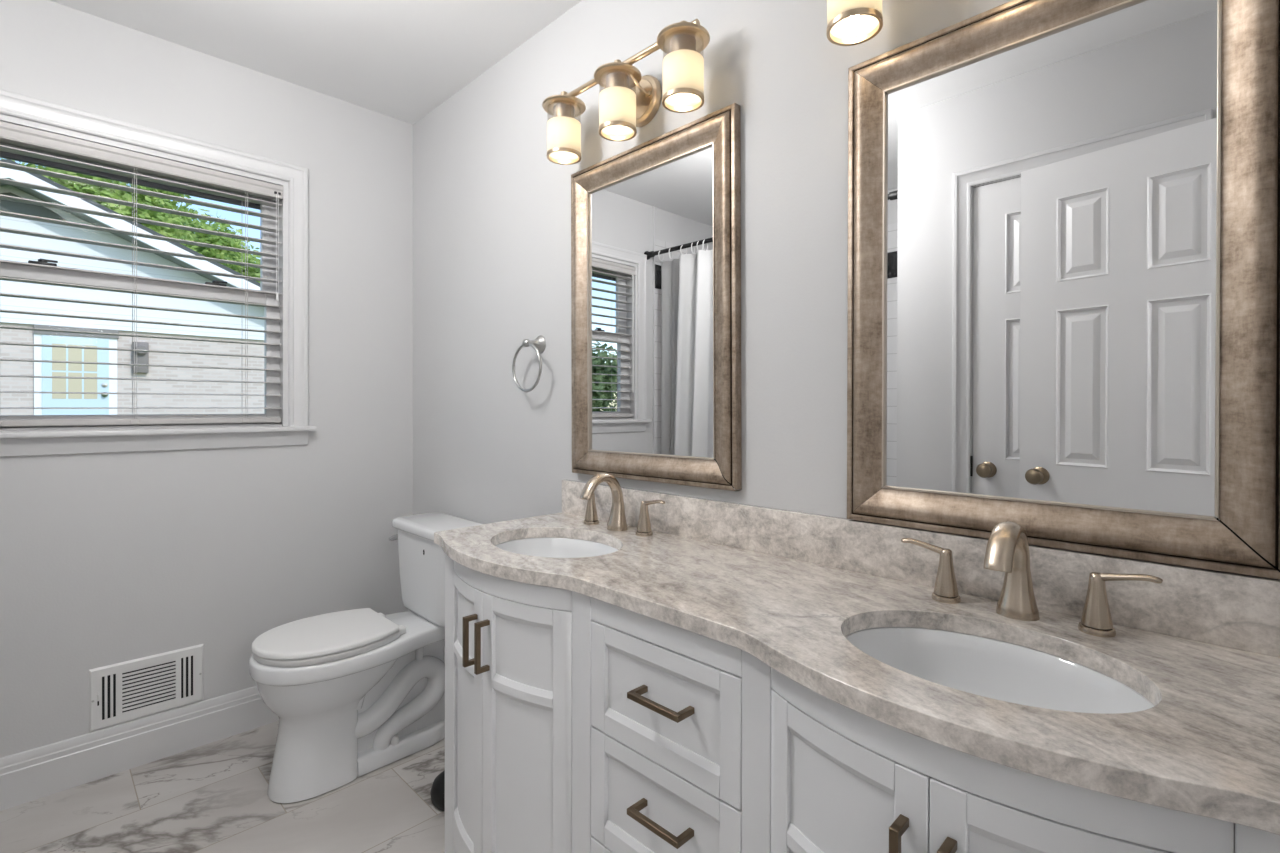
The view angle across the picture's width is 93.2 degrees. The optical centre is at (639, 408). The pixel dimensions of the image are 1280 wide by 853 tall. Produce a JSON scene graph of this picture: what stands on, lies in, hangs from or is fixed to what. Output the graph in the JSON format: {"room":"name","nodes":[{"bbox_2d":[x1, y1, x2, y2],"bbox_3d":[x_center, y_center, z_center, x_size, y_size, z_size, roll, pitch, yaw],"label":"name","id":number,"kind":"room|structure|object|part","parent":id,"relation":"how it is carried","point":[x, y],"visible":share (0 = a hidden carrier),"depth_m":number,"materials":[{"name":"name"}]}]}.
{"room":"bathroom","nodes":[
{"label":"bathroom","id":0,"kind":"room"},
{"bbox_2d":[0,0,412,757],"bbox_3d":[-1.917,-0.034,1.864,0.140,2.440,2.440,0,0,45],"label":"wall","id":1,"kind":"structure","parent":0,"point":[106,559],"depth_m":2.18,"materials":[{"name":"paint"}]},
{"bbox_2d":[0,686,278,810],"bbox_3d":[-1.552,1.111,2.126,0.015,0.151,1.556,0,0,45],"label":"baseboard","id":2,"kind":"structure","parent":1,"relation":"attached to","point":[46,770],"depth_m":1.98,"materials":[{"name":"paint"}]},
{"bbox_2d":[89,644,203,731],"bbox_3d":[-1.646,0.933,2.030,0.018,0.199,0.301,0,0,45],"label":"air vent","id":3,"kind":"object","parent":1,"relation":"in","point":[122,692],"visible":1,"depth_m":2.02,"materials":[{"name":"white plastic"}]},
{"bbox_2d":[0,89,316,456],"bbox_3d":[-1.714,-0.396,2.035,0.182,1.080,1.106,0,0,45],"label":"window","id":4,"kind":"structure","parent":1,"relation":"in","point":[293,428],"depth_m":2.13,"materials":[{"name":"paint"}]},
{"bbox_3d":[-1.769,-0.391,2.090,0.022,0.924,0.890,0,0,45],"label":"storm frame","id":5,"kind":"part","parent":4,"relation":"part of","materials":[{"name":"white plastic"}]},
{"bbox_3d":[-1.743,-0.628,2.063,0.030,0.449,0.890,0,0,45],"label":"sash","id":6,"kind":"part","parent":4,"relation":"part of","materials":[{"name":"glass"}]},
{"bbox_3d":[-1.720,-0.194,2.042,0.030,0.507,0.890,0,0,45],"label":"sash","id":7,"kind":"part","parent":4,"relation":"part of","materials":[{"name":"glass"}]},
{"bbox_2d":[0,121,282,426],"bbox_3d":[-1.695,-0.396,2.016,0.070,0.900,0.884,0,0,45],"label":"window blind","id":8,"kind":"object","parent":4,"relation":"attached to","point":[13,134],"visible":1,"depth_m":2.02,"materials":[{"name":"white plastic"}]},
{"bbox_3d":[-1.694,-0.380,2.028,0.055,0.848,0.008,0,0,45],"label":"ladder cord","id":9,"kind":"part","parent":8,"relation":"part of","materials":[{"name":"white fabric"}]},
{"bbox_3d":[-1.702,0.044,2.023,0.050,0.020,0.882,0,0,45],"label":"rail","id":10,"kind":"part","parent":8,"relation":"part of","materials":[{"name":"white plastic"}]},
{"bbox_3d":[-1.471,-0.380,2.252,0.055,0.848,0.008,0,0,45],"label":"ladder cord","id":11,"kind":"part","parent":8,"relation":"part of","materials":[{"name":"white fabric"}]},
{"bbox_3d":[-1.375,-0.610,2.294,0.010,0.408,0.010,0,0,45],"label":"lift cord","id":12,"kind":"part","parent":8,"relation":"part of","materials":[{"name":"white fabric"}]},
{"bbox_2d":[0,721,444,852],"bbox_3d":[-0.439,1.245,0.492,4.180,0.100,2.580,0,0,45],"label":"floor","id":13,"kind":"structure","parent":0,"point":[212,797],"depth_m":1.78,"materials":[{"name":"stone"}]},
{"bbox_2d":[249,513,482,802],"bbox_3d":[-0.915,0.805,2.063,0.473,0.767,0.712,0,0,45],"label":"toilet","id":14,"kind":"object","parent":13,"relation":"on","point":[353,693],"visible":0.97,"depth_m":1.95,"materials":[{"name":"ceramic"}]},
{"bbox_3d":[-1.019,0.746,1.951,0.350,0.020,0.384,0,0,45],"label":"seat","id":15,"kind":"part","parent":14,"relation":"part of","materials":[{"name":"white plastic"}]},
{"bbox_3d":[-1.020,0.724,1.949,0.352,0.019,0.389,0,0,45],"label":"lid","id":16,"kind":"part","parent":14,"relation":"part of","materials":[{"name":"white plastic"}]},
{"bbox_3d":[-0.938,0.497,2.351,0.032,0.032,0.070,0,0,45],"label":"flush lever","id":17,"kind":"part","parent":14,"relation":"part of","materials":[{"name":"silver metal"}]},
{"bbox_3d":[-0.732,0.607,2.237,0.432,0.302,0.180,0,0,45],"label":"tank","id":18,"kind":"part","parent":14,"relation":"part of","materials":[{"name":"ceramic"}]},
{"bbox_3d":[-0.733,0.440,2.236,0.462,0.037,0.210,0,0,45],"label":"tank lid","id":19,"kind":"part","parent":14,"relation":"part of","materials":[{"name":"ceramic"}]},
{"bbox_2d":[430,770,444,810],"bbox_3d":[-0.558,0.984,1.852,0.158,0.412,0.158,0,0,45],"label":"plunger","id":20,"kind":"object","parent":13,"relation":"on","point":[437,793],"visible":0.2,"depth_m":1.80,"materials":[{"name":"black rubber"}]},
{"bbox_2d":[445,554,1279,852],"bbox_3d":[0.148,0.776,1.157,1.500,0.836,0.523,0,0,45],"label":"vanity cabinet","id":21,"kind":"object","parent":13,"relation":"on","point":[575,722],"visible":0.91,"depth_m":0.99,"materials":[{"name":"paint"}]},
{"bbox_3d":[-0.319,1.082,1.351,0.476,0.050,0.077,0,0,45],"label":"rail","id":22,"kind":"part","parent":21,"relation":"part of","materials":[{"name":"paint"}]},
{"bbox_3d":[-0.411,0.589,1.425,0.022,0.039,0.169,0,0,-32],"label":"rail","id":23,"kind":"part","parent":21,"relation":"part of","materials":[{"name":"paint"}]},
{"bbox_3d":[-0.412,1.020,1.426,0.022,0.067,0.169,0,0,-32],"label":"rail","id":24,"kind":"part","parent":21,"relation":"part of","materials":[{"name":"paint"}]},
{"bbox_3d":[-0.411,0.422,1.424,0.022,0.042,0.169,0,0,-32],"label":"rail","id":25,"kind":"part","parent":21,"relation":"part of","materials":[{"name":"paint"}]},
{"bbox_3d":[-0.405,0.728,1.433,0.026,0.644,0.237,0,0,-32],"label":"door","id":26,"kind":"part","parent":21,"relation":"part of","materials":[{"name":"paint"}]},
{"bbox_3d":[-0.371,0.510,1.332,0.010,0.108,0.039,0,0,45],"label":"handle","id":27,"kind":"part","parent":21,"relation":"part of","materials":[{"name":"brown metal"}]},
{"bbox_3d":[-0.335,0.510,1.297,0.010,0.108,0.039,0,0,45],"label":"handle","id":28,"kind":"part","parent":21,"relation":"part of","materials":[{"name":"brown metal"}]},
{"bbox_3d":[-0.317,0.378,1.349,0.476,0.044,0.077,0,0,45],"label":"rail","id":29,"kind":"part","parent":21,"relation":"part of","materials":[{"name":"paint"}]},
{"bbox_3d":[-0.242,0.590,1.256,0.169,0.039,0.022,0,0,31],"label":"rail","id":30,"kind":"part","parent":21,"relation":"part of","materials":[{"name":"paint"}]},
{"bbox_3d":[-0.242,0.423,1.255,0.169,0.042,0.022,0,0,31],"label":"rail","id":31,"kind":"part","parent":21,"relation":"part of","materials":[{"name":"paint"}]},
{"bbox_3d":[-0.234,0.729,1.264,0.237,0.644,0.026,0,0,31],"label":"door","id":32,"kind":"part","parent":21,"relation":"part of","materials":[{"name":"paint"}]},
{"bbox_3d":[0.034,0.840,1.039,0.266,0.041,0.016,0,0,45],"label":"rail","id":33,"kind":"part","parent":21,"relation":"part of","materials":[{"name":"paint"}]},
{"bbox_3d":[0.034,0.793,1.039,0.266,0.045,0.016,0,0,45],"label":"rail","id":34,"kind":"part","parent":21,"relation":"part of","materials":[{"name":"paint"}]},
{"bbox_3d":[0.034,0.692,1.013,0.116,0.010,0.045,0,0,45],"label":"handle","id":35,"kind":"part","parent":21,"relation":"part of","materials":[{"name":"brown metal"}]},
{"bbox_3d":[0.034,0.492,1.013,0.116,0.010,0.045,0,0,45],"label":"handle","id":36,"kind":"part","parent":21,"relation":"part of","materials":[{"name":"brown metal"}]},
{"bbox_3d":[0.034,0.583,1.038,0.266,0.045,0.016,0,0,45],"label":"rail","id":37,"kind":"part","parent":21,"relation":"part of","materials":[{"name":"paint"}]},
{"bbox_3d":[0.034,0.629,1.038,0.266,0.041,0.016,0,0,45],"label":"rail","id":38,"kind":"part","parent":21,"relation":"part of","materials":[{"name":"paint"}]},
{"bbox_3d":[0.039,0.712,1.044,0.337,0.198,0.013,0,0,45],"label":"drawer","id":39,"kind":"part","parent":21,"relation":"part of","materials":[{"name":"paint"}]},
{"bbox_3d":[0.040,0.506,1.043,0.337,0.190,0.013,0,0,45],"label":"drawer","id":40,"kind":"part","parent":21,"relation":"part of","materials":[{"name":"paint"}]},
{"bbox_3d":[0.035,0.427,1.037,0.266,0.041,0.016,0,0,45],"label":"rail","id":41,"kind":"part","parent":21,"relation":"part of","materials":[{"name":"paint"}]},
{"bbox_3d":[0.036,0.381,1.039,0.348,0.046,0.019,0,0,45],"label":"rail","id":42,"kind":"part","parent":21,"relation":"part of","materials":[{"name":"paint"}]},
{"bbox_3d":[0.249,0.593,0.767,0.022,0.039,0.169,0,0,-32],"label":"rail","id":43,"kind":"part","parent":21,"relation":"part of","materials":[{"name":"paint"}]},
{"bbox_3d":[0.249,0.426,0.766,0.022,0.042,0.169,0,0,-32],"label":"rail","id":44,"kind":"part","parent":21,"relation":"part of","materials":[{"name":"paint"}]},
{"bbox_3d":[0.256,0.731,0.776,0.026,0.644,0.238,0,0,-32],"label":"door","id":45,"kind":"part","parent":21,"relation":"part of","materials":[{"name":"paint"}]},
{"bbox_2d":[434,512,1279,834],"bbox_3d":[0.142,0.342,1.176,1.552,0.028,0.505,0,0,45],"label":"countertop","id":46,"kind":"structure","parent":21,"relation":"on","point":[1208,745],"depth_m":0.80,"materials":[{"name":"stone"}]},
{"bbox_2d":[496,537,617,557],"bbox_3d":[-0.207,0.437,1.488,0.411,0.166,0.312,0,0,45],"label":"sink basin","id":47,"kind":"object","parent":46,"relation":"in","point":[552,547],"visible":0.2,"depth_m":1.64,"materials":[{"name":"ceramic"}]},
{"bbox_2d":[580,473,665,536],"bbox_3d":[-0.094,0.248,1.602,0.156,0.156,0.346,0,0,-39],"label":"widespread faucet","id":48,"kind":"object","parent":46,"relation":"on","point":[617,518],"visible":1,"depth_m":1.61,"materials":[{"name":"silver metal"}]},
{"bbox_3d":[-0.140,0.271,1.736,0.038,0.086,0.094,0,0,-5],"label":"handle","id":49,"kind":"part","parent":48,"relation":"part of","materials":[{"name":"silver metal"}]},
{"bbox_3d":[-0.095,0.248,1.598,0.060,0.156,0.150,0,0,45],"label":"spout","id":50,"kind":"part","parent":48,"relation":"part of","materials":[{"name":"silver metal"}]},
{"bbox_3d":[0.029,0.273,1.540,0.038,0.086,0.094,0,0,-42],"label":"handle","id":51,"kind":"part","parent":48,"relation":"part of","materials":[{"name":"silver metal"}]},
{"bbox_2d":[846,627,1153,713],"bbox_3d":[0.462,0.441,0.822,0.411,0.166,0.312,0,0,45],"label":"sink basin","id":52,"kind":"object","parent":46,"relation":"in","point":[982,666],"visible":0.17,"depth_m":0.93,"materials":[{"name":"ceramic"}]},
{"bbox_2d":[901,521,1162,637],"bbox_3d":[0.567,0.252,0.933,0.358,0.156,0.150,0,0,45],"label":"widespread faucet","id":53,"kind":"object","parent":46,"relation":"on","point":[1007,549],"visible":1,"depth_m":0.93,"materials":[{"name":"silver metal"}]},
{"bbox_3d":[0.506,0.275,1.060,0.094,0.086,0.038,0,0,42],"label":"handle","id":54,"kind":"part","parent":53,"relation":"part of","materials":[{"name":"silver metal"}]},
{"bbox_3d":[0.569,0.252,0.931,0.060,0.156,0.150,0,0,45],"label":"spout","id":55,"kind":"part","parent":53,"relation":"part of","materials":[{"name":"silver metal"}]},
{"bbox_3d":[0.692,0.276,0.872,0.038,0.086,0.094,0,0,-39],"label":"handle","id":56,"kind":"part","parent":53,"relation":"part of","materials":[{"name":"silver metal"}]},
{"bbox_3d":[0.290,0.514,0.674,0.010,0.108,0.039,0,0,45],"label":"handle","id":57,"kind":"part","parent":21,"relation":"part of","materials":[{"name":"brown metal"}]},
{"bbox_3d":[0.325,0.514,0.639,0.010,0.108,0.039,0,0,45],"label":"handle","id":58,"kind":"part","parent":21,"relation":"part of","materials":[{"name":"brown metal"}]},
{"bbox_3d":[0.427,0.732,0.605,0.238,0.644,0.026,0,0,31],"label":"door","id":59,"kind":"part","parent":21,"relation":"part of","materials":[{"name":"paint"}]},
{"bbox_3d":[0.344,0.382,0.691,0.477,0.044,0.077,0,0,45],"label":"rail","id":60,"kind":"part","parent":21,"relation":"part of","materials":[{"name":"paint"}]},
{"bbox_3d":[0.419,0.427,0.597,0.169,0.042,0.022,0,0,32],"label":"rail","id":61,"kind":"part","parent":21,"relation":"part of","materials":[{"name":"paint"}]},
{"bbox_2d":[49,0,580,123],"bbox_3d":[-0.433,-1.295,0.483,4.180,0.100,2.580,0,0,45],"label":"ceiling","id":62,"kind":"structure","parent":0,"point":[401,60],"depth_m":2.04,"materials":[{"name":"paint"}]},
{"bbox_2d":[413,0,1219,661],"bbox_3d":[0.425,-0.026,1.352,4.180,2.440,0.140,0,0,45],"label":"wall","id":63,"kind":"structure","parent":0,"point":[492,213],"depth_m":1.83,"materials":[{"name":"paint"}]},
{"bbox_2d":[512,335,545,391],"bbox_3d":[-0.353,-0.147,1.980,0.161,0.189,0.068,0,0,45],"label":"towel ring","id":64,"kind":"object","parent":63,"relation":"attached to","point":[539,344],"visible":1,"depth_m":1.98,"materials":[{"name":"silver metal"}]},
{"bbox_3d":[-0.353,-0.212,1.980,0.058,0.058,0.068,0,0,45],"label":"post","id":65,"kind":"part","parent":64,"relation":"part of","materials":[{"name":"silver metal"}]},
{"bbox_2d":[542,19,709,164],"bbox_3d":[-0.046,-0.820,1.606,0.581,0.191,0.163,0,0,45],"label":"vanity light","id":66,"kind":"object","parent":63,"relation":"attached to","point":[629,100],"visible":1,"depth_m":1.56,"materials":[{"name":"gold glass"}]},
{"bbox_3d":[-0.220,-0.779,1.754,0.097,0.088,0.097,0,0,45],"label":"lamp shade","id":67,"kind":"part","parent":66,"relation":"part of","materials":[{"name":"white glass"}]},
{"bbox_2d":[554,103,574,118],"bbox_3d":[-0.220,-0.846,1.754,0.060,0.050,0.060,0,0,45],"label":"socket","id":68,"kind":"object","parent":66,"relation":"attached to","point":[561,110],"depth_m":1.73,"materials":[{"name":"gold metal"}]},
{"bbox_3d":[-0.059,-0.778,1.593,0.097,0.088,0.097,0,0,45],"label":"lamp shade","id":69,"kind":"part","parent":66,"relation":"part of","materials":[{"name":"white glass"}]},
{"bbox_2d":[606,72,628,87],"bbox_3d":[-0.059,-0.845,1.593,0.060,0.050,0.060,0,0,45],"label":"socket","id":70,"kind":"object","parent":66,"relation":"attached to","point":[613,79],"depth_m":1.57,"materials":[{"name":"gold metal"}]},
{"bbox_3d":[-0.004,-0.866,1.594,0.018,0.059,0.086,0,0,45],"label":"arm","id":71,"kind":"part","parent":66,"relation":"part of"},
{"bbox_3d":[0.102,-0.777,1.433,0.097,0.088,0.097,0,0,45],"label":"lamp shade","id":72,"kind":"part","parent":66,"relation":"part of","materials":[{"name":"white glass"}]},
{"bbox_2d":[671,34,695,51],"bbox_3d":[0.102,-0.844,1.432,0.060,0.050,0.060,0,0,45],"label":"socket","id":73,"kind":"object","parent":66,"relation":"attached to","point":[679,42],"depth_m":1.41,"materials":[{"name":"metal"}]},
{"bbox_2d":[571,103,741,490],"bbox_3d":[0.011,-0.261,1.641,0.614,0.913,0.031,0,0,45],"label":"framed mirror","id":74,"kind":"object","parent":63,"relation":"attached to","point":[656,222],"visible":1,"depth_m":1.60,"materials":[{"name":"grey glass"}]},
{"bbox_3d":[-0.180,-0.260,1.832,0.073,0.912,0.031,0,0,45],"label":"frame rail","id":75,"kind":"part","parent":74,"relation":"part of","materials":[{"name":"metal"}]},
{"bbox_3d":[0.010,-0.681,1.642,0.613,0.073,0.031,0,0,45],"label":"frame rail","id":76,"kind":"part","parent":74,"relation":"part of","materials":[{"name":"metal"}]},
{"bbox_3d":[0.013,0.159,1.641,0.613,0.073,0.031,0,0,45],"label":"frame rail","id":77,"kind":"part","parent":74,"relation":"part of","materials":[{"name":"metal"}]},
{"bbox_3d":[0.203,-0.263,1.450,0.073,0.910,0.031,0,0,45],"label":"frame rail","id":78,"kind":"part","parent":74,"relation":"part of","materials":[{"name":"metal"}]},
{"bbox_2d":[826,0,882,45],"bbox_3d":[0.576,-0.803,0.987,0.581,0.191,0.163,0,0,45],"label":"vanity light","id":79,"kind":"object","parent":63,"relation":"attached to","point":[849,22],"visible":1,"depth_m":1.15,"materials":[{"name":"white glass"}]},
{"bbox_2d":[562,479,1279,656],"bbox_3d":[0.309,0.277,1.353,1.543,0.101,0.021,0,0,45],"label":"backsplash","id":80,"kind":"structure","parent":63,"relation":"attached to","point":[1227,609],"depth_m":1.06,"materials":[{"name":"stone"}]},
{"bbox_2d":[847,0,1279,578],"bbox_3d":[0.642,-0.231,1.013,0.614,0.913,0.031,0,0,45],"label":"framed mirror","id":81,"kind":"object","parent":63,"relation":"attached to","point":[1063,302],"visible":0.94,"depth_m":0.96,"materials":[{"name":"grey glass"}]},
{"bbox_3d":[0.450,-0.232,1.204,0.073,0.912,0.031,0,0,45],"label":"frame rail","id":82,"kind":"part","parent":81,"relation":"part of","materials":[{"name":"metal"}]},
{"bbox_3d":[0.643,-0.651,1.012,0.613,0.073,0.031,0,0,45],"label":"frame rail","id":83,"kind":"part","parent":81,"relation":"part of","materials":[{"name":"metal"}]},
{"bbox_3d":[0.641,0.189,1.015,0.613,0.073,0.031,0,0,45],"label":"frame rail","id":84,"kind":"part","parent":81,"relation":"part of","materials":[{"name":"metal"}]},
{"bbox_3d":[0.834,-0.231,0.823,0.073,0.910,0.031,0,0,45],"label":"frame rail","id":85,"kind":"part","parent":81,"relation":"part of","materials":[{"name":"metal"}]},
{"label":"outside","id":86,"kind":"structure","parent":0,"visible":0},
{"label":"ground","id":87,"kind":"structure","parent":86,"visible":0},
{"bbox_2d":[0,158,198,246],"bbox_3d":[-15.868,-3.065,17.713,5.244,9.034,4.875,0,0,45],"label":"leafy tree","id":88,"kind":"object","parent":87,"relation":"on","point":[80,187],"visible":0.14,"depth_m":17.19,"materials":[{"name":"green plant"}]},
{"bbox_2d":[0,159,263,414],"bbox_3d":[-12.626,-1.191,12.219,7.860,5.430,8.120,0,0,45],"label":"neighbouring house","id":89,"kind":"structure","parent":87,"relation":"on","point":[29,384],"depth_m":10.64,"materials":[{"name":"white"}]},
{"bbox_3d":[-9.836,-0.867,10.245,0.006,0.450,0.172,0,0,45],"label":"pane","id":90,"kind":"part","parent":89,"relation":"part of","materials":[{"name":"beige glass"}]},
{"bbox_3d":[-9.837,-0.387,10.247,0.006,0.450,0.172,0,0,45],"label":"pane","id":91,"kind":"part","parent":89,"relation":"part of","materials":[{"name":"beige glass"}]},
{"bbox_3d":[-9.696,-0.867,10.386,0.006,0.450,0.172,0,0,45],"label":"pane","id":92,"kind":"part","parent":89,"relation":"part of","materials":[{"name":"beige glass"}]},
{"bbox_3d":[-9.697,-0.387,10.387,0.006,0.450,0.172,0,0,45],"label":"pane","id":93,"kind":"part","parent":89,"relation":"part of","materials":[{"name":"beige glass"}]},
{"bbox_3d":[-9.697,-0.217,10.411,0.030,2.010,0.840,0,0,45],"label":"house door","id":94,"kind":"part","parent":89,"relation":"part of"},
{"bbox_3d":[-9.705,-0.163,10.432,0.030,2.200,1.050,0,0,45],"label":"door frame","id":95,"kind":"part","parent":89,"relation":"part of","materials":[{"name":"white wood"}]},
{"bbox_3d":[-9.556,-0.868,10.526,0.006,0.450,0.172,0,0,45],"label":"pane","id":96,"kind":"part","parent":89,"relation":"part of","materials":[{"name":"beige glass"}]},
{"bbox_3d":[-9.557,-0.388,10.528,0.006,0.450,0.172,0,0,45],"label":"pane","id":97,"kind":"part","parent":89,"relation":"part of","materials":[{"name":"beige glass"}]},
{"bbox_3d":[-9.397,-0.325,10.627,0.090,0.255,0.090,0,0,45],"label":"knob","id":98,"kind":"part","parent":89,"relation":"part of","materials":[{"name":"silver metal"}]},
{"bbox_2d":[170,207,259,269],"bbox_3d":[-17.568,-3.200,23.770,5.344,9.253,4.990,0,0,21],"label":"leafy tree","id":99,"kind":"object","parent":87,"relation":"on","point":[201,237],"visible":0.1,"depth_m":22.71,"materials":[{"name":"green plant"}]},
{"bbox_2d":[224,253,259,282],"bbox_3d":[-12.136,-2.056,20.789,5.359,7.014,3.936,0,0,6],"label":"leafy tree","id":100,"kind":"object","parent":87,"relation":"on","point":[252,272],"visible":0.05,"depth_m":20.14,"materials":[{"name":"green plant"}]}
]}

